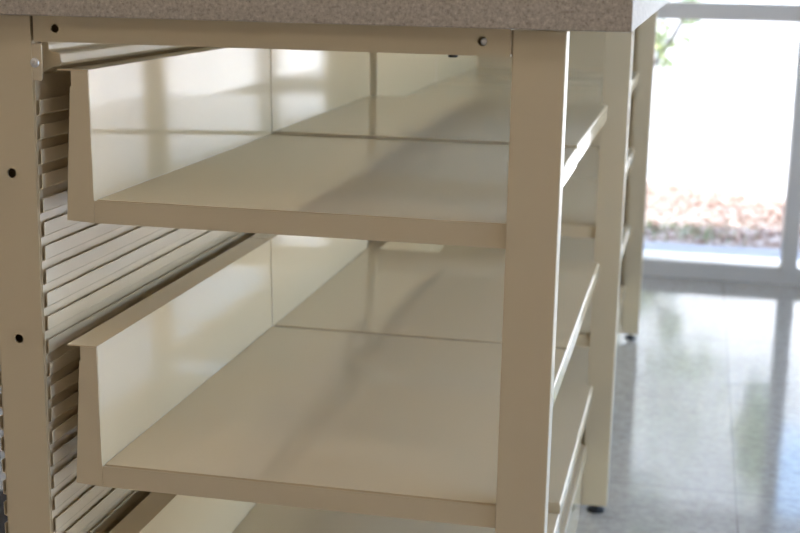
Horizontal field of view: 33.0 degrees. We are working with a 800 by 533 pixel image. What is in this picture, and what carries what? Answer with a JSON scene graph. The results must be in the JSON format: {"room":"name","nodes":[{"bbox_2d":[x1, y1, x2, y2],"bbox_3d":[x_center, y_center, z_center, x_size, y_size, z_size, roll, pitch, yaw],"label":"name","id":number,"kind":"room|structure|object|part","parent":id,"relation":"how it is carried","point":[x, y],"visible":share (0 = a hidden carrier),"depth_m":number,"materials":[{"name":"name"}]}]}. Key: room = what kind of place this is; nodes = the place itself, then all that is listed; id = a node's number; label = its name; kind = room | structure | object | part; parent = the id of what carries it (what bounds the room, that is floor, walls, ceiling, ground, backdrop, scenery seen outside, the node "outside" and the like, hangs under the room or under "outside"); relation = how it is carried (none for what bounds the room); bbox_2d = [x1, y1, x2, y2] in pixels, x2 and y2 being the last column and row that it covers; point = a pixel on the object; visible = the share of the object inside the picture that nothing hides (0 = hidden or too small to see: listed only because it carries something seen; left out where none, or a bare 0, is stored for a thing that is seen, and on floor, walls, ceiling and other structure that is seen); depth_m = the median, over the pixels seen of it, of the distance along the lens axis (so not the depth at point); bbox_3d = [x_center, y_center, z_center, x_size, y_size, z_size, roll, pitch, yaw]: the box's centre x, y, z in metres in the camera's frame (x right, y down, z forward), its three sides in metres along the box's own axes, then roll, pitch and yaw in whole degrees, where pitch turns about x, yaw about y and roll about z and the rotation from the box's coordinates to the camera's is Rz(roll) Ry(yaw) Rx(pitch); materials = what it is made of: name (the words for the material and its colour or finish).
{"room":"retail store","nodes":[
{"label":"retail store","id":0,"kind":"room"},
{"bbox_2d":[0,275,799,532],"bbox_3d":[-0.810,0.820,1.309,5.700,0.100,7.671,4,13,12],"label":"floor","id":1,"kind":"structure","parent":0,"point":[705,432],"depth_m":3.27,"materials":[{"name":"tile"}]},
{"bbox_2d":[0,490,7,532],"bbox_3d":[-1.070,0.529,2.341,1.330,0.008,0.850,4,13,12],"label":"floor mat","id":2,"kind":"object","parent":1,"relation":"on","point":[3,497],"visible":0.02,"depth_m":2.59,"materials":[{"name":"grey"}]},
{"bbox_2d":[0,11,657,532],"bbox_3d":[0.128,-0.025,2.662,0.612,0.995,2.613,4,13,12],"label":"frame","id":3,"kind":"object","parent":1,"relation":"on","point":[61,279],"visible":0.4,"depth_m":1.43,"materials":[{"name":"beige paint"}]},
{"bbox_3d":[-0.311,0.095,2.094,0.005,0.939,1.226,4,13,12],"label":"slotted panel","id":4,"kind":"part","parent":3,"relation":"part of","materials":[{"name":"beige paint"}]},
{"bbox_3d":[-0.224,-0.343,1.969,0.022,0.032,1.237,4,13,12],"label":"rail","id":5,"kind":"part","parent":3,"relation":"part of","materials":[{"name":"beige metal"}]},
{"bbox_3d":[-0.244,0.115,2.068,0.005,0.914,1.254,4,13,12],"label":"slotted panel","id":6,"kind":"part","parent":3,"relation":"part of","materials":[{"name":"beige paint"}]},
{"bbox_2d":[57,47,576,248],"bbox_3d":[-0.059,-0.170,1.622,0.495,0.160,0.598,4,13,12],"label":"shelf","id":7,"kind":"object","parent":3,"relation":"attached to","point":[135,120],"visible":0.88,"depth_m":1.50,"materials":[{"name":"beige metal"}]},
{"bbox_3d":[-0.329,-0.122,1.381,0.030,0.155,0.001,4,13,12],"label":"plate","id":8,"kind":"part","parent":7,"relation":"part of","materials":[{"name":"beige paint"}]},
{"bbox_3d":[-0.267,-0.197,1.663,0.036,0.133,0.597,4,13,12],"label":"panel","id":9,"kind":"part","parent":7,"relation":"part of","materials":[{"name":"beige metal"}]},
{"bbox_2d":[67,238,567,527],"bbox_3d":[-0.065,0.113,1.685,0.495,0.160,0.598,4,13,12],"label":"shelf","id":10,"kind":"object","parent":3,"relation":"attached to","point":[358,423],"visible":0.89,"depth_m":1.58,"materials":[{"name":"beige metal"}]},
{"bbox_3d":[-0.334,0.161,1.444,0.030,0.155,0.001,4,13,12],"label":"plate","id":11,"kind":"part","parent":10,"relation":"part of","materials":[{"name":"beige paint"}]},
{"bbox_3d":[-0.273,0.086,1.726,0.036,0.133,0.597,4,13,12],"label":"panel","id":12,"kind":"part","parent":10,"relation":"part of","materials":[{"name":"beige metal"}]},
{"bbox_2d":[109,492,559,532],"bbox_3d":[-0.069,0.358,1.740,0.495,0.160,0.598,4,13,12],"label":"shelf","id":13,"kind":"object","parent":3,"relation":"attached to","point":[158,512],"visible":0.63,"depth_m":1.91,"materials":[{"name":"beige metal"}]},
{"bbox_3d":[-0.277,0.332,1.781,0.036,0.133,0.597,4,13,12],"label":"panel","id":14,"kind":"part","parent":13,"relation":"part of","materials":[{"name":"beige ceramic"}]},
{"bbox_2d":[0,0,669,32],"bbox_3d":[-0.136,-0.552,2.622,1.298,0.040,2.680,4,13,12],"label":"countertop","id":15,"kind":"structure","parent":3,"relation":"on","point":[625,16],"depth_m":1.26,"materials":[{"name":"stone"}]},
{"bbox_2d":[250,233,598,365],"bbox_3d":[0.065,-0.012,2.258,0.495,0.160,0.598,4,13,12],"label":"shelf","id":16,"kind":"object","parent":3,"relation":"attached to","point":[402,293],"visible":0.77,"depth_m":2.20,"materials":[{"name":"beige metal"}]},
{"bbox_3d":[-0.205,0.035,2.017,0.030,0.155,0.001,4,13,12],"label":"plate","id":17,"kind":"part","parent":16,"relation":"part of","materials":[{"name":"beige paint"}]},
{"bbox_3d":[-0.143,-0.039,2.300,0.036,0.133,0.597,4,13,12],"label":"panel","id":18,"kind":"part","parent":16,"relation":"part of","materials":[{"name":"beige metal"}]},
{"bbox_2d":[270,49,606,162],"bbox_3d":[0.070,-0.298,2.195,0.495,0.160,0.598,4,13,12],"label":"shelf","id":19,"kind":"object","parent":3,"relation":"attached to","point":[305,84],"visible":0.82,"depth_m":2.14,"materials":[{"name":"beige metal"}]},
{"bbox_3d":[-0.199,-0.250,1.953,0.030,0.155,0.001,4,13,12],"label":"plate","id":20,"kind":"part","parent":19,"relation":"part of","materials":[{"name":"beige paint"}]},
{"bbox_3d":[-0.137,-0.325,2.236,0.036,0.133,0.597,4,13,12],"label":"panel","id":21,"kind":"part","parent":19,"relation":"part of","materials":[{"name":"beige metal"}]},
{"bbox_2d":[368,241,591,346],"bbox_3d":[0.204,0.003,2.920,0.495,0.160,0.598,4,13,12],"label":"shelf","id":22,"kind":"object","parent":3,"relation":"attached to","point":[583,338],"visible":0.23,"depth_m":2.76,"materials":[{"name":"beige metal"}]},
{"bbox_3d":[-0.004,-0.024,2.961,0.036,0.133,0.597,4,13,12],"label":"panel","id":23,"kind":"part","parent":22,"relation":"part of","materials":[{"name":"beige metal"}]},
{"bbox_2d":[370,52,601,104],"bbox_3d":[0.212,-0.407,2.828,0.495,0.160,0.598,4,13,12],"label":"shelf","id":24,"kind":"object","parent":3,"relation":"attached to","point":[391,74],"visible":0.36,"depth_m":2.87,"materials":[{"name":"beige metal"}]},
{"bbox_3d":[-0.058,-0.359,2.587,0.030,0.155,0.001,4,13,12],"label":"plate","id":25,"kind":"part","parent":24,"relation":"part of","materials":[{"name":"beige paint"}]},
{"bbox_3d":[0.004,-0.434,2.869,0.036,0.133,0.597,4,13,12],"label":"panel","id":26,"kind":"part","parent":24,"relation":"part of","materials":[{"name":"beige metal"}]},
{"bbox_2d":[432,224,629,261],"bbox_3d":[0.333,-0.122,3.491,0.495,0.160,0.598,4,13,12],"label":"shelf","id":27,"kind":"object","parent":3,"relation":"attached to","point":[571,249],"visible":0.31,"depth_m":3.37,"materials":[{"name":"beige metal"}]},
{"bbox_3d":[0.125,-0.149,3.532,0.036,0.133,0.597,4,13,12],"label":"panel","id":28,"kind":"part","parent":27,"relation":"part of","materials":[{"name":"beige metal"}]},
{"bbox_2d":[436,55,638,94],"bbox_3d":[0.341,-0.532,3.400,0.495,0.160,0.598,4,13,12],"label":"shelf","id":29,"kind":"object","parent":3,"relation":"attached to","point":[446,67],"visible":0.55,"depth_m":3.37,"materials":[{"name":"beige metal"}]},
{"bbox_3d":[0.133,-0.559,3.441,0.036,0.133,0.597,4,13,12],"label":"panel","id":30,"kind":"part","parent":29,"relation":"part of","materials":[{"name":"beige metal"}]},
{"bbox_3d":[0.427,-0.312,3.900,0.499,0.955,0.002,4,13,12],"label":"panel","id":31,"kind":"part","parent":3,"relation":"part of","materials":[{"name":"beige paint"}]},
{"bbox_2d":[548,383,592,518],"bbox_3d":[0.060,0.220,2.310,0.495,0.160,0.598,4,13,12],"label":"shelf","id":32,"kind":"object","parent":3,"relation":"attached to","point":[571,407],"visible":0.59,"depth_m":2.29,"materials":[{"name":"beige metal"}]},
{"bbox_2d":[559,444,586,532],"bbox_3d":[-0.001,0.530,2.119,0.480,0.142,1.220,4,13,12],"label":"shelf","id":33,"kind":"object","parent":3,"relation":"attached to","point":[569,523],"visible":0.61,"depth_m":2.46,"materials":[{"name":"beige metal"}]},
{"bbox_3d":[0.223,0.558,2.075,0.006,0.114,1.220,4,13,12],"label":"kick plate","id":34,"kind":"part","parent":33,"relation":"part of","materials":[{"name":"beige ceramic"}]},
{"bbox_2d":[561,178,597,238],"bbox_3d":[0.208,-0.205,2.873,0.495,0.160,0.598,4,13,12],"label":"shelf","id":35,"kind":"object","parent":3,"relation":"attached to","point":[579,196],"visible":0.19,"depth_m":2.74,"materials":[{"name":"beige metal"}]},
{"bbox_2d":[570,146,633,179],"bbox_3d":[0.337,-0.330,3.445,0.495,0.160,0.598,4,13,12],"label":"shelf","id":36,"kind":"object","parent":3,"relation":"attached to","point":[587,166],"visible":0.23,"depth_m":3.38,"materials":[{"name":"beige metal"}]},
{"bbox_2d":[562,286,624,504],"bbox_3d":[0.277,0.253,3.347,0.480,0.160,1.283,4,13,12],"label":"shelf","id":37,"kind":"object","parent":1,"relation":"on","point":[576,372],"visible":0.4,"depth_m":3.13,"materials":[{"name":"beige metal"}]},
{"bbox_3d":[0.501,0.281,3.302,0.006,0.131,1.283,4,13,12],"label":"kick plate","id":38,"kind":"part","parent":37,"relation":"part of","materials":[{"name":"beige metal"}]},
{"bbox_3d":[0.079,-2.694,4.412,5.700,0.250,0.140,4,13,12],"label":"wall","id":39,"kind":"structure","parent":0,"visible":0},
{"bbox_2d":[642,1,799,284],"bbox_3d":[0.054,-1.307,4.727,5.700,2.595,0.159,4,13,12],"label":"window","id":40,"kind":"structure","parent":39,"relation":"in","point":[785,269],"depth_m":4.62,"materials":[{"name":"silver metal"}]},
{"bbox_3d":[0.030,-0.068,5.005,5.700,0.055,0.155,4,13,12],"label":"rail","id":41,"kind":"part","parent":40,"relation":"part of","materials":[{"name":"silver metal"}]},
{"bbox_3d":[0.031,-0.098,4.998,5.700,0.005,0.146,4,13,12],"label":"sill","id":42,"kind":"part","parent":40,"relation":"part of","materials":[{"name":"silver metal"}]},
{"label":"outside","id":43,"kind":"structure","parent":0,"visible":0},
{"bbox_2d":[648,118,790,199],"bbox_3d":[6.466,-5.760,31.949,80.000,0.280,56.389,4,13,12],"label":"ground","id":44,"kind":"structure","parent":43,"point":[747,158],"depth_m":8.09,"materials":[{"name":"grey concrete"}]},
{"bbox_2d":[464,0,799,122],"bbox_3d":[3.122,-4.616,11.657,30.200,6.200,5.220,4,13,12],"label":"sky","id":45,"kind":"structure","parent":44,"relation":"on","point":[730,70],"depth_m":9.90,"materials":[{"name":"white paint"}]},
{"bbox_2d":[654,0,701,72],"bbox_3d":[1.471,-1.358,7.072,1.112,1.739,0.794,4,13,12],"label":"tree","id":46,"kind":"object","parent":44,"relation":"on","point":[670,43],"visible":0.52,"depth_m":7.03,"materials":[{"name":"green plant"}]},
{"bbox_2d":[644,180,799,250],"bbox_3d":[-1.997,-0.624,7.351,8.300,0.091,2.850,4,13,12],"label":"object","id":47,"kind":"structure","parent":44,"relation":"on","point":[674,214],"depth_m":5.71,"materials":[{"name":"soil"}]},
{"bbox_2d":[644,241,799,259],"bbox_3d":[0.438,-0.072,5.237,24.000,0.027,0.444,4,13,12],"label":"kerb","id":48,"kind":"object","parent":44,"relation":"on","point":[652,246],"depth_m":5.21,"materials":[{"name":"grey concrete"}]}
]}

